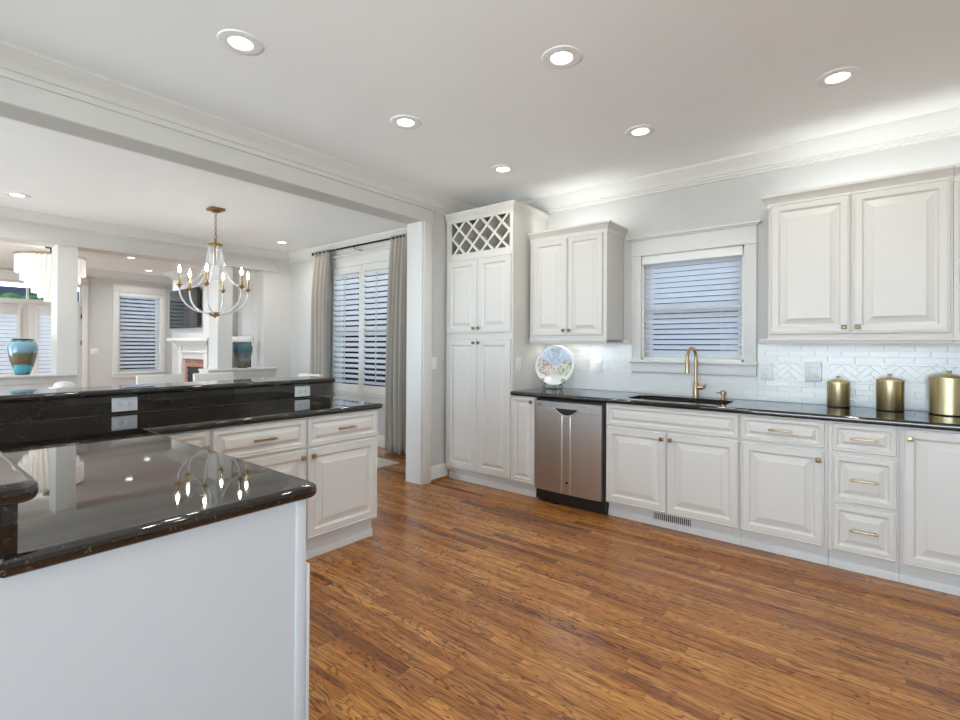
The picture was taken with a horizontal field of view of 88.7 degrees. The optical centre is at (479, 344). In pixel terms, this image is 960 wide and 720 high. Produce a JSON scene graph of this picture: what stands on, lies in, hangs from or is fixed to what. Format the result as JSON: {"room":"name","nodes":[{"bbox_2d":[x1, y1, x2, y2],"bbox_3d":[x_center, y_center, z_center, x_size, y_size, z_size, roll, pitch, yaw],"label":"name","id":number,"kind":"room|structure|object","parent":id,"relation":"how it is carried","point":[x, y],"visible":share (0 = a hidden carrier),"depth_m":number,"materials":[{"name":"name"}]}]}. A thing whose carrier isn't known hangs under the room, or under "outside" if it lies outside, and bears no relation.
{"room":"kitchen","nodes":[
{"label":"kitchen","id":0,"kind":"room"},
{"bbox_2d":[0,268,172,386],"bbox_3d":[-8.679,-0.082,8.003,0.160,2.743,6.750,0,0,39],"label":"wall","id":1,"kind":"structure","parent":0,"point":[100,290],"depth_m":9.56,"materials":[{"name":"grey paint"}]},
{"bbox_2d":[0,302,27,374],"bbox_3d":[-8.266,0.278,8.397,0.108,2.010,0.767,0,0,39],"label":"door","id":2,"kind":"structure","parent":1,"relation":"in","point":[17,313],"depth_m":8.52,"materials":[{"name":"paint"}]},
{"bbox_2d":[0,279,81,306],"bbox_3d":[-8.051,-0.926,8.731,0.100,0.395,1.520,0,0,39],"label":"window","id":3,"kind":"structure","parent":1,"relation":"in","point":[1,280],"depth_m":8.71,"materials":[{"name":"paint"}]},
{"bbox_2d":[0,269,89,386],"bbox_3d":[-8.000,0.006,8.681,0.045,2.580,1.740,0,0,39],"label":"trim","id":4,"kind":"structure","parent":1,"relation":"attached to","point":[4,274],"depth_m":9.29,"materials":[{"name":"paint"}]},
{"bbox_2d":[27,304,81,386],"bbox_3d":[-7.781,0.284,8.998,0.108,2.010,0.769,0,0,39],"label":"door","id":5,"kind":"structure","parent":1,"relation":"in","point":[37,313],"depth_m":8.86,"materials":[{"name":"paint"}]},
{"bbox_2d":[90,348,97,353],"bbox_3d":[-7.418,0.133,9.431,0.009,0.116,0.118,0,0,39],"label":"light switch","id":6,"kind":"object","parent":1,"relation":"attached to","point":[92,350],"visible":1,"depth_m":9.43,"materials":[{"name":"white plastic"}]},
{"bbox_2d":[111,283,167,377],"bbox_3d":[-6.983,-0.269,10.047,0.210,1.872,0.980,0,0,39],"label":"window","id":7,"kind":"structure","parent":1,"relation":"in","point":[122,288],"depth_m":9.99,"materials":[{"name":"paint"}]},
{"bbox_2d":[119,292,160,371],"bbox_3d":[-6.961,-0.235,10.030,0.094,1.591,0.724,0,0,39],"label":"window blind","id":8,"kind":"object","parent":7,"relation":"attached to","point":[121,295],"visible":1,"depth_m":10.03,"materials":[{"name":"white plastic"}]},
{"bbox_2d":[0,237,290,390],"bbox_3d":[-5.232,-0.075,5.220,0.300,2.743,6.750,0,0,39],"label":"wall opening","id":9,"kind":"structure","parent":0,"point":[272,290],"depth_m":6.97,"materials":[{"name":"paint"}]},
{"bbox_2d":[0,259,246,283],"bbox_3d":[-6.975,-1.381,6.639,4.200,0.138,6.750,0,0,39],"label":"trim","id":10,"kind":"structure","parent":9,"relation":"attached to","point":[6,264],"depth_m":9.58,"materials":[{"name":"paint"}]},
{"bbox_2d":[0,367,277,385],"bbox_3d":[-5.303,0.383,5.129,0.365,0.106,6.525,0,0,39],"label":"trim","id":11,"kind":"structure","parent":9,"relation":"attached to","point":[38,378],"depth_m":5.55,"materials":[{"name":"paint"}]},
{"bbox_2d":[7,339,37,374],"bbox_3d":[-5.061,0.133,5.432,0.254,0.398,0.254,0,0,39],"label":"vase","id":12,"kind":"object","parent":11,"relation":"on","point":[22,353],"visible":1,"depth_m":5.36,"materials":[{"name":"blue ceramic"}]},
{"bbox_2d":[232,342,252,367],"bbox_3d":[-3.540,0.154,7.316,0.276,0.390,0.276,0,0,39],"label":"vase","id":13,"kind":"object","parent":11,"relation":"on","point":[242,351],"visible":0.98,"depth_m":7.22,"materials":[{"name":"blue ceramic"}]},
{"bbox_2d":[0,218,278,272],"bbox_3d":[-5.165,-1.231,5.035,0.034,0.195,6.530,0,0,39],"label":"trim","id":14,"kind":"structure","parent":9,"relation":"attached to","point":[11,229],"depth_m":6.01,"materials":[{"name":"paint"}]},
{"bbox_2d":[0,206,406,262],"bbox_3d":[-3.680,-1.374,3.979,3.670,0.138,6.750,0,0,39],"label":"trim","id":15,"kind":"structure","parent":9,"relation":"attached to","point":[9,213],"depth_m":6.29,"materials":[{"name":"paint"}]},
{"bbox_2d":[6,396,328,423],"bbox_3d":[-1.195,0.798,2.336,2.268,1.016,2.345,0,0,39],"label":"wall","id":16,"kind":"structure","parent":0,"point":[321,396],"depth_m":2.89,"materials":[{"name":"paint"}]},
{"bbox_2d":[0,376,334,506],"bbox_3d":[-1.225,0.270,2.307,2.437,0.038,2.495,0,0,39],"label":"bar ledge","id":17,"kind":"object","parent":16,"relation":"on","point":[17,486],"visible":1,"depth_m":2.64,"materials":[{"name":"stone"}]},
{"bbox_2d":[172,273,237,373],"bbox_3d":[-5.303,-0.058,9.390,2.050,2.743,0.350,0,0,39],"label":"wall","id":18,"kind":"structure","parent":0,"point":[202,331],"depth_m":9.05,"materials":[{"name":"grey paint"}]},
{"bbox_2d":[169,287,199,328],"bbox_3d":[-5.629,-0.683,9.375,1.340,0.740,0.090,0,0,39],"label":"television","id":19,"kind":"object","parent":18,"relation":"attached to","point":[181,315],"visible":0.98,"depth_m":9.29,"materials":[{"name":"black plastic"}]},
{"bbox_2d":[0,102,448,474],"bbox_3d":[-2.182,-0.069,2.758,0.200,2.743,6.750,0,0,39],"label":"wall","id":20,"kind":"structure","parent":0,"point":[439,239],"depth_m":4.16,"materials":[{"name":"grey paint"}]},
{"bbox_2d":[0,71,434,223],"bbox_3d":[-2.409,-1.255,2.464,0.248,0.141,5.992,0,0,39],"label":"trim","id":21,"kind":"structure","parent":20,"relation":"attached to","point":[17,91],"depth_m":3.01,"materials":[{"name":"paint"}]},
{"bbox_2d":[406,221,432,484],"bbox_3d":[-0.592,0.077,4.727,0.236,2.485,0.126,0,0,39],"label":"column","id":22,"kind":"structure","parent":20,"relation":"attached to","point":[419,234],"depth_m":4.67,"materials":[{"name":"paint"}]},
{"bbox_2d":[432,357,436,368],"bbox_3d":[-0.445,0.179,4.743,0.009,0.116,0.072,0,0,39],"label":"light switch","id":23,"kind":"object","parent":20,"relation":"attached to","point":[434,359],"visible":1,"depth_m":4.75,"materials":[{"name":"white plastic"}]},
{"bbox_2d":[431,462,446,479],"bbox_3d":[-0.403,1.246,4.793,0.016,0.150,0.230,0,0,39],"label":"baseboard","id":24,"kind":"object","parent":20,"relation":"attached to","point":[440,470],"visible":0.8,"depth_m":4.78,"materials":[{"name":"paint"}]},
{"bbox_2d":[431,475,448,481],"bbox_3d":[-0.394,1.310,4.795,0.028,0.022,0.240,0,0,39],"label":"baseboard","id":25,"kind":"structure","parent":20,"relation":"attached to","point":[447,476],"depth_m":4.78,"materials":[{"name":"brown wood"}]},
{"bbox_2d":[0,0,959,275],"bbox_3d":[-3.123,-1.502,3.530,14.500,0.120,7.150,0,0,39],"label":"ceiling","id":26,"kind":"structure","parent":0,"point":[715,79],"depth_m":2.71,"materials":[{"name":"paint"}]},
{"bbox_2d":[3,192,30,197],"bbox_3d":[-4.464,-1.440,4.730,0.200,0.008,0.200,0,0,39],"label":"recessed light","id":27,"kind":"object","parent":26,"relation":"in","point":[13,194],"visible":1,"depth_m":4.72,"materials":[{"name":"white"}]},
{"bbox_2d":[14,247,85,301],"bbox_3d":[-6.347,-1.037,7.260,0.812,0.813,0.812,0,0,39],"label":"chandelier","id":28,"kind":"object","parent":26,"relation":"hanging from","point":[34,268],"visible":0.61,"depth_m":6.97,"materials":[{"name":"white"}]},
{"bbox_2d":[176,206,250,317],"bbox_3d":[-2.785,-0.856,5.161,0.664,1.150,0.719,0,0,39],"label":"chandelier","id":29,"kind":"object","parent":26,"relation":"hanging from","point":[213,209],"visible":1,"depth_m":5.13,"materials":[{"name":"clear glass"}]},
{"bbox_2d":[176,265,182,287],"bbox_3d":[-3.019,-0.687,4.927,0.064,0.234,0.063,0,0,39],"label":"candle","id":30,"kind":"object","parent":29,"relation":"on","point":[179,284],"depth_m":4.92,"materials":[{"name":"gold metal"}]},
{"bbox_2d":[187,270,192,290],"bbox_3d":[-3.104,-0.686,5.246,0.064,0.234,0.063,0,0,39],"label":"candle","id":31,"kind":"object","parent":29,"relation":"on","point":[189,274],"depth_m":5.24,"materials":[{"name":"gold metal"}]},
{"bbox_2d":[203,263,209,286],"bbox_3d":[-2.700,-0.685,4.842,0.064,0.234,0.063,0,0,39],"label":"candle","id":32,"kind":"object","parent":29,"relation":"on","point":[206,283],"depth_m":4.83,"materials":[{"name":"gold metal"}]},
{"bbox_2d":[220,274,225,293],"bbox_3d":[-2.871,-0.683,5.479,0.064,0.234,0.063,0,0,39],"label":"candle","id":33,"kind":"object","parent":29,"relation":"on","point":[222,290],"depth_m":5.47,"materials":[{"name":"gold metal"}]},
{"bbox_2d":[238,267,244,289],"bbox_3d":[-2.467,-0.683,5.075,0.064,0.234,0.063,0,0,39],"label":"candle","id":34,"kind":"object","parent":29,"relation":"on","point":[241,286],"depth_m":5.07,"materials":[{"name":"gold metal"}]},
{"bbox_2d":[245,273,250,292],"bbox_3d":[-2.552,-0.682,5.394,0.064,0.234,0.063,0,0,39],"label":"candle","id":35,"kind":"object","parent":29,"relation":"on","point":[247,289],"depth_m":5.38,"materials":[{"name":"gold metal"}]},
{"bbox_2d":[217,29,263,54],"bbox_3d":[-1.138,-1.432,2.332,0.200,0.008,0.200,0,0,39],"label":"recessed light","id":36,"kind":"object","parent":26,"relation":"in","point":[234,40],"visible":1,"depth_m":2.32,"materials":[{"name":"white"}]},
{"bbox_2d":[274,241,288,243],"bbox_3d":[-2.762,-1.422,6.839,0.200,0.008,0.200,0,0,39],"label":"recessed light","id":37,"kind":"object","parent":26,"relation":"in","point":[278,242],"visible":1,"depth_m":6.83,"materials":[{"name":"white"}]},
{"bbox_2d":[390,115,420,128],"bbox_3d":[-0.477,-1.425,3.151,0.200,0.008,0.200,0,0,39],"label":"recessed light","id":38,"kind":"object","parent":26,"relation":"in","point":[399,121],"visible":1,"depth_m":3.14,"materials":[{"name":"white"}]},
{"bbox_2d":[491,164,514,173],"bbox_3d":[0.187,-1.418,3.974,0.200,0.008,0.200,0,0,39],"label":"recessed light","id":39,"kind":"object","parent":26,"relation":"in","point":[500,169],"visible":1,"depth_m":3.96,"materials":[{"name":"white"}]},
{"bbox_2d":[541,45,581,68],"bbox_3d":[0.406,-1.423,2.438,0.200,0.008,0.200,0,0,39],"label":"recessed light","id":40,"kind":"object","parent":26,"relation":"in","point":[561,56],"visible":1,"depth_m":2.43,"materials":[{"name":"white"}]},
{"bbox_2d":[625,124,655,137],"bbox_3d":[1.067,-1.416,3.264,0.200,0.008,0.200,0,0,39],"label":"recessed light","id":41,"kind":"object","parent":26,"relation":"in","point":[643,130],"visible":1,"depth_m":3.25,"materials":[{"name":"white"}]},
{"bbox_2d":[815,66,860,87],"bbox_3d":[1.896,-1.415,2.601,0.200,0.008,0.200,0,0,39],"label":"recessed light","id":42,"kind":"object","parent":26,"relation":"in","point":[839,76],"visible":1,"depth_m":2.59,"materials":[{"name":"white"}]},
{"bbox_2d":[237,135,959,435],"bbox_3d":[-0.961,-0.047,6.213,14.420,2.743,0.160,0,0,39],"label":"wall","id":43,"kind":"structure","parent":0,"point":[737,200],"depth_m":3.92,"materials":[{"name":"grey paint"}]},
{"bbox_2d":[312,235,404,255],"bbox_3d":[-1.642,-1.300,6.569,1.972,0.063,0.156,0,0,39],"label":"curtain rod","id":44,"kind":"object","parent":43,"relation":"attached to","point":[354,246],"visible":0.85,"depth_m":6.44,"materials":[{"name":"black metal"}]},
{"bbox_2d":[310,249,331,396],"bbox_3d":[-2.268,-0.013,6.996,0.397,2.654,0.138,0,0,39],"label":"curtain","id":45,"kind":"object","parent":44,"relation":"hanging from","point":[321,291],"visible":0.62,"depth_m":6.94,"materials":[{"name":"fabric"}]},
{"bbox_2d":[385,233,406,454],"bbox_3d":[-1.003,-0.010,5.975,0.327,2.654,0.135,0,0,39],"label":"curtain","id":46,"kind":"object","parent":44,"relation":"hanging from","point":[396,325],"visible":0.93,"depth_m":5.93,"materials":[{"name":"fabric"}]},
{"bbox_2d":[330,246,389,403],"bbox_3d":[-1.546,-0.238,6.641,1.610,2.002,0.210,0,0,39],"label":"window","id":47,"kind":"structure","parent":43,"relation":"in","point":[381,254],"depth_m":6.72,"materials":[{"name":"paint"}]},
{"bbox_2d":[331,265,361,393],"bbox_3d":[-1.852,-0.208,6.796,0.670,1.730,0.072,0,0,39],"label":"plantation shutter","id":48,"kind":"object","parent":47,"relation":"attached to","point":[357,270],"visible":0.97,"depth_m":6.78,"materials":[{"name":"paint"}]},
{"bbox_2d":[361,260,388,395],"bbox_3d":[-1.328,-0.207,6.373,0.664,1.730,0.072,0,0,39],"label":"plantation shutter","id":49,"kind":"object","parent":47,"relation":"attached to","point":[365,389],"visible":0.59,"depth_m":6.42,"materials":[{"name":"paint"}]},
{"bbox_2d":[377,434,384,447],"bbox_3d":[-1.819,1.245,6.290,3.670,0.150,0.780,0,0,39],"label":"baseboard","id":50,"kind":"structure","parent":43,"relation":"attached to","point":[380,438],"depth_m":6.34,"materials":[{"name":"paint"}]},
{"bbox_2d":[0,40,959,214],"bbox_3d":[0.133,-1.367,0.901,5.730,0.138,6.750,0,0,39],"label":"trim","id":51,"kind":"structure","parent":43,"relation":"attached to","point":[15,60],"depth_m":3.33,"materials":[{"name":"paint"}]},
{"bbox_2d":[528,220,627,343],"bbox_3d":[0.861,-0.511,4.384,0.791,1.007,0.394,0,0,39],"label":"upper cabinet","id":52,"kind":"object","parent":43,"relation":"attached to","point":[577,272],"visible":1,"depth_m":4.23,"materials":[{"name":"paint"}]},
{"bbox_2d":[627,220,761,375],"bbox_3d":[1.726,-0.341,4.001,1.017,1.152,0.210,0,0,39],"label":"window","id":53,"kind":"structure","parent":43,"relation":"in","point":[744,234],"depth_m":3.90,"materials":[{"name":"paint"}]},
{"bbox_2d":[642,246,742,359],"bbox_3d":[1.706,-0.308,3.975,0.773,0.871,0.085,0,0,39],"label":"window blind","id":54,"kind":"object","parent":53,"relation":"attached to","point":[732,254],"visible":0.91,"depth_m":3.96,"materials":[{"name":"white"}]},
{"bbox_2d":[623,339,767,343],"bbox_3d":[1.708,-0.025,3.941,1.150,0.036,0.022,0,0,39],"label":"trim","id":55,"kind":"structure","parent":43,"relation":"attached to","point":[761,341],"depth_m":3.63,"materials":[{"name":"paint"}]},
{"bbox_2d":[546,342,959,410],"bbox_3d":[2.082,0.200,3.645,3.678,0.430,0.009,0,0,39],"label":"tile backsplash","id":56,"kind":"structure","parent":43,"relation":"attached to","point":[860,365],"depth_m":3.50,"materials":[{"name":"white tile"}]},
{"bbox_2d":[594,359,601,371],"bbox_3d":[1.070,0.193,4.447,0.072,0.116,0.008,0,0,39],"label":"wall outlet","id":57,"kind":"object","parent":56,"relation":"attached to","point":[597,362],"visible":1,"depth_m":4.45,"materials":[{"name":"white plastic"}]},
{"bbox_2d":[761,364,772,379],"bbox_3d":[2.110,0.200,3.607,0.075,0.116,0.008,0,0,39],"label":"wall outlet","id":58,"kind":"object","parent":56,"relation":"attached to","point":[766,369],"visible":1,"depth_m":3.60,"materials":[{"name":"white plastic"}]},
{"bbox_2d":[764,372,769,376],"bbox_3d":[2.108,0.221,3.605,0.035,0.034,0.003,0,0,39],"label":"receptacle","id":59,"kind":"object","parent":58,"relation":"attached to","point":[766,374],"depth_m":3.60,"materials":[{"name":"grey plastic"}]},
{"bbox_2d":[805,362,821,381],"bbox_3d":[2.327,0.191,3.424,0.096,0.135,0.024,0,0,39],"label":"light switch","id":60,"kind":"object","parent":56,"relation":"attached to","point":[813,370],"visible":1,"depth_m":3.41,"materials":[{"name":"white plastic"}]},
{"bbox_2d":[761,165,953,343],"bbox_3d":[2.380,-0.500,3.158,0.945,0.992,0.394,0,0,39],"label":"upper cabinet","id":61,"kind":"object","parent":43,"relation":"attached to","point":[867,261],"visible":1,"depth_m":2.98,"materials":[{"name":"paint"}]},
{"bbox_2d":[953,164,959,343],"bbox_3d":[3.071,-0.499,2.600,0.843,0.992,0.394,0,0,39],"label":"upper cabinet","id":62,"kind":"object","parent":43,"relation":"attached to","point":[956,184],"visible":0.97,"depth_m":2.74,"materials":[{"name":"paint"}]},
{"bbox_2d":[306,446,959,719],"bbox_3d":[-3.139,1.361,3.518,14.500,0.120,7.150,0,0,39],"label":"floor","id":63,"kind":"structure","parent":0,"point":[464,600],"depth_m":2.30,"materials":[{"name":"brown wood"}]},
{"bbox_2d":[0,499,309,719],"bbox_3d":[-0.786,0.866,1.019,0.020,0.874,0.950,0,0,39],"label":"end panel","id":64,"kind":"object","parent":63,"relation":"on","point":[211,621],"visible":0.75,"depth_m":1.12,"materials":[{"name":"paint"}]},
{"bbox_2d":[166,337,208,381],"bbox_3d":[-5.416,0.594,8.895,1.860,1.435,0.550,0,0,39],"label":"fireplace mantel","id":65,"kind":"object","parent":63,"relation":"on","point":[192,352],"visible":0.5,"depth_m":9.12,"materials":[{"name":"paint"}]},
{"bbox_2d":[166,337,208,345],"bbox_3d":[-5.305,-0.050,9.030,1.860,0.145,0.210,0,0,39],"label":"mantel shelf","id":66,"kind":"object","parent":65,"relation":"attached to","point":[204,341],"depth_m":8.91,"materials":[{"name":"paint"}]},
{"bbox_2d":[165,429,209,449],"bbox_3d":[-1.713,0.868,2.582,0.698,0.874,0.298,0,0,39],"label":"base cabinet","id":67,"kind":"object","parent":63,"relation":"on","point":[201,438],"visible":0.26,"depth_m":2.45,"materials":[{"name":"paint"}]},
{"bbox_2d":[232,336,253,367],"bbox_3d":[-3.925,0.592,8.258,1.120,1.450,0.368,0,0,39],"label":"bookcase","id":68,"kind":"object","parent":63,"relation":"on","point":[234,338],"visible":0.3,"depth_m":7.94,"materials":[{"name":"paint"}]},
{"bbox_2d":[210,418,306,479],"bbox_3d":[-1.446,0.871,2.908,0.704,0.874,0.540,0,0,39],"label":"base cabinet","id":69,"kind":"object","parent":63,"relation":"on","point":[279,446],"visible":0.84,"depth_m":2.74,"materials":[{"name":"paint"}]},
{"bbox_2d":[305,409,377,559],"bbox_3d":[-1.105,0.874,3.329,0.704,0.874,0.540,0,0,39],"label":"base cabinet","id":70,"kind":"object","parent":63,"relation":"on","point":[341,448],"visible":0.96,"depth_m":3.12,"materials":[{"name":"paint"}]},
{"bbox_2d":[377,457,399,468],"bbox_3d":[-2.964,1.303,4.984,2.630,0.010,3.350,0,0,39],"label":"rug","id":71,"kind":"object","parent":63,"relation":"on","point":[381,462],"visible":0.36,"depth_m":5.45,"materials":[{"name":"beige fabric"}]},
{"bbox_2d":[136,374,183,383],"bbox_3d":[-3.465,0.821,5.457,0.565,0.952,0.470,0,0,39],"label":"dining chair","id":72,"kind":"object","parent":71,"relation":"on","point":[166,378],"visible":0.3,"depth_m":5.59,"materials":[{"name":"white fabric"}]},
{"bbox_2d":[193,372,233,381],"bbox_3d":[-3.101,0.825,5.908,0.565,0.952,0.470,0,0,39],"label":"dining chair","id":73,"kind":"object","parent":71,"relation":"on","point":[221,375],"visible":0.2,"depth_m":6.04,"materials":[{"name":"white fabric"}]},
{"bbox_2d":[298,373,322,376],"bbox_3d":[-2.215,0.829,5.736,0.470,0.952,0.565,0,0,39],"label":"dining chair","id":74,"kind":"object","parent":71,"relation":"on","point":[299,374],"visible":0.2,"depth_m":5.92,"materials":[{"name":"white fabric"}]},
{"bbox_3d":[-2.997,0.920,4.918,0.960,0.755,2.140,0,0,39],"label":"dining table","id":75,"kind":"object","parent":71,"relation":"on","visible":0},
{"bbox_2d":[48,381,78,387],"bbox_3d":[-3.622,0.427,4.270,0.210,0.219,0.210,0,0,39],"label":"cake stand","id":76,"kind":"object","parent":75,"relation":"on","point":[62,384],"visible":0.52,"depth_m":4.22,"materials":[{"name":"white ceramic"}]},
{"bbox_2d":[445,200,549,492],"bbox_3d":[0.155,0.024,4.802,0.832,2.600,0.624,0,0,39],"label":"pantry cabinet","id":77,"kind":"object","parent":63,"relation":"on","point":[489,246],"visible":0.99,"depth_m":4.55,"materials":[{"name":"paint"}]},
{"bbox_2d":[516,358,520,370],"bbox_3d":[0.348,0.179,4.421,0.008,0.116,0.072,0,0,39],"label":"wall outlet","id":78,"kind":"object","parent":77,"relation":"attached to","point":[518,360],"visible":1,"depth_m":4.41,"materials":[{"name":"white plastic"}]},
{"bbox_2d":[511,395,538,497],"bbox_3d":[0.548,0.888,4.478,0.246,0.874,0.624,0,0,39],"label":"base cabinet","id":79,"kind":"object","parent":63,"relation":"on","point":[523,407],"visible":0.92,"depth_m":4.26,"materials":[{"name":"paint"}]},
{"bbox_2d":[535,397,608,514],"bbox_3d":[0.894,0.892,4.202,0.628,0.868,0.618,0,0,39],"label":"dishwasher","id":80,"kind":"object","parent":63,"relation":"on","point":[570,435],"visible":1,"depth_m":3.94,"materials":[{"name":"silver metal"}]},
{"bbox_2d":[606,403,741,544],"bbox_3d":[1.503,0.890,3.706,0.930,0.874,0.624,0,0,39],"label":"base cabinet","id":81,"kind":"object","parent":63,"relation":"on","point":[681,463],"visible":0.96,"depth_m":3.46,"materials":[{"name":"paint"}]},
{"bbox_2d":[652,512,692,527],"bbox_3d":[1.375,1.251,3.517,0.285,0.066,0.006,0,0,39],"label":"air vent","id":82,"kind":"object","parent":81,"relation":"attached to","point":[656,516],"visible":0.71,"depth_m":3.51,"materials":[{"name":"metal"}]},
{"bbox_2d":[740,414,827,564],"bbox_3d":[2.047,0.891,3.264,0.468,0.874,0.630,0,0,39],"label":"base cabinet","id":83,"kind":"object","parent":63,"relation":"on","point":[784,460],"visible":1,"depth_m":3.04,"materials":[{"name":"paint"}]},
{"bbox_2d":[828,421,899,581],"bbox_3d":[2.356,0.892,3.014,0.322,0.874,0.630,0,0,39],"label":"base cabinet","id":84,"kind":"object","parent":63,"relation":"on","point":[863,459],"visible":0.99,"depth_m":2.80,"materials":[{"name":"paint"}]},
{"bbox_2d":[899,427,959,595],"bbox_3d":[2.663,0.892,2.770,0.460,0.874,0.624,0,0,39],"label":"base cabinet","id":85,"kind":"object","parent":63,"relation":"on","point":[929,459],"visible":0.98,"depth_m":2.62,"materials":[{"name":"paint"}]},
{"bbox_3d":[3.077,0.893,2.436,0.600,0.874,0.624,0,0,39],"label":"base cabinet","id":86,"kind":"object","parent":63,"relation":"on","visible":0},
{"bbox_2d":[510,387,959,431],"bbox_3d":[1.890,0.433,3.408,3.678,0.038,0.613,0,0,39],"label":"countertop","id":87,"kind":"structure","parent":86,"relation":"on","point":[908,418],"depth_m":3.24,"materials":[{"name":"stone"}]},
{"bbox_2d":[541,378,564,389],"bbox_3d":[0.682,0.282,4.515,0.229,0.260,0.148,0,0,27],"label":"easel","id":88,"kind":"object","parent":87,"relation":"on","point":[541,378],"visible":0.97,"depth_m":4.51,"materials":[{"name":"black metal"}]},
{"bbox_2d":[535,345,573,384],"bbox_3d":[0.687,0.188,4.517,0.373,0.365,0.086,0,0,28],"label":"plate","id":89,"kind":"object","parent":88,"relation":"on","point":[555,363],"visible":1,"depth_m":4.53,"materials":[{"name":"ceramic"}]},
{"bbox_2d":[685,347,705,397],"bbox_3d":[1.670,0.216,3.779,0.131,0.397,0.182,0,0,39],"label":"kitchen faucet","id":90,"kind":"object","parent":87,"relation":"on","point":[696,387],"visible":1,"depth_m":3.82,"materials":[{"name":"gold metal"}]},
{"bbox_2d":[716,390,725,398],"bbox_3d":[1.831,0.382,3.733,0.083,0.066,0.043,0,0,-1],"label":"soap dispenser","id":91,"kind":"object","parent":87,"relation":"on","point":[722,393],"visible":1,"depth_m":3.72,"materials":[{"name":"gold metal"}]},
{"bbox_2d":[826,376,850,407],"bbox_3d":[2.397,0.314,3.283,0.131,0.204,0.131,0,0,39],"label":"canister","id":92,"kind":"object","parent":87,"relation":"on","point":[838,391],"visible":1,"depth_m":3.23,"materials":[{"name":"gold metal"}]},
{"bbox_2d":[876,374,904,411],"bbox_3d":[2.594,0.301,3.102,0.144,0.230,0.144,0,0,39],"label":"canister","id":93,"kind":"object","parent":87,"relation":"on","point":[890,391],"visible":1,"depth_m":3.05,"materials":[{"name":"gold metal"}]},
{"bbox_2d":[928,371,959,416],"bbox_3d":[2.787,0.287,2.914,0.183,0.260,0.183,0,0,39],"label":"canister","id":94,"kind":"object","parent":87,"relation":"on","point":[944,390],"visible":1,"depth_m":2.87,"materials":[{"name":"gold metal"}]},
{"label":"outside","id":95,"kind":"structure","parent":0,"visible":0},
{"bbox_3d":[9.267,1.786,27.403,100.000,0.370,45.690,0,0,39],"label":"ground","id":96,"kind":"structure","parent":95,"visible":0},
{"bbox_2d":[653,260,738,350],"bbox_3d":[2.244,-0.452,12.330,20.600,3.900,4.600,0,0,39],"label":"house","id":97,"kind":"structure","parent":96,"relation":"on","point":[736,260],"depth_m":8.53,"materials":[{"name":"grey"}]},
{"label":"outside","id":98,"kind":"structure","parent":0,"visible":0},
{"bbox_3d":[-39.175,1.440,8.677,48.140,0.370,44.309,0,0,39],"label":"ground","id":99,"kind":"structure","parent":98,"visible":0},
{"bbox_2d":[0,292,50,373],"bbox_3d":[-15.870,-0.215,15.326,1.789,2.960,5.873,0,0,39],"label":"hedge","id":100,"kind":"object","parent":99,"relation":"on","point":[5,295],"visible":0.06,"depth_m":15.83,"materials":[{"name":"green plant"}]},
{"bbox_2d":[0,286,154,369],"bbox_3d":[-21.141,-0.591,21.570,6.800,4.000,14.800,0,0,39],"label":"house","id":101,"kind":"structure","parent":99,"relation":"on","point":[21,291],"depth_m":23.02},
{"bbox_3d":[-0.856,0.867,1.309,0.450,0.874,0.634,0,0,39],"label":"base cabinet","id":102,"kind":"object","parent":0,"visible":0},
{"bbox_2d":[0,397,381,577],"bbox_3d":[-1.031,0.412,2.329,2.086,0.038,2.045,0,0,39],"label":"countertop","id":103,"kind":"structure","parent":102,"relation":"on","point":[106,483],"depth_m":1.43,"materials":[{"name":"stone"}]},
{"bbox_2d":[0,383,329,556],"bbox_3d":[-1.028,0.342,2.366,2.090,0.102,2.095,0,0,39],"label":"granite upstand","id":104,"kind":"object","parent":103,"relation":"on","point":[15,412],"visible":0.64,"depth_m":2.71,"materials":[{"name":"black stone"}]},
{"bbox_2d":[112,397,136,411],"bbox_3d":[-2.010,0.338,2.777,0.008,0.078,0.122,0,0,39],"label":"wall outlet","id":105,"kind":"object","parent":104,"relation":"attached to","point":[124,403],"visible":1,"depth_m":2.77,"materials":[{"name":"white plastic"}]},
{"bbox_2d":[117,401,123,407],"bbox_3d":[-2.022,0.338,2.759,0.003,0.035,0.034,0,0,39],"label":"receptacle","id":106,"kind":"object","parent":105,"relation":"attached to","point":[120,404],"depth_m":2.76,"materials":[{"name":"white plastic"}]},
{"bbox_2d":[126,401,132,406],"bbox_3d":[-1.995,0.338,2.791,0.003,0.035,0.034,0,0,39],"label":"receptacle","id":107,"kind":"object","parent":105,"relation":"attached to","point":[128,403],"depth_m":2.79,"materials":[{"name":"white plastic"}]},
{"bbox_2d":[295,385,309,396],"bbox_3d":[-1.316,0.345,3.637,0.008,0.078,0.122,0,0,39],"label":"wall outlet","id":108,"kind":"object","parent":104,"relation":"attached to","point":[300,391],"visible":1,"depth_m":3.63,"materials":[{"name":"white plastic"}]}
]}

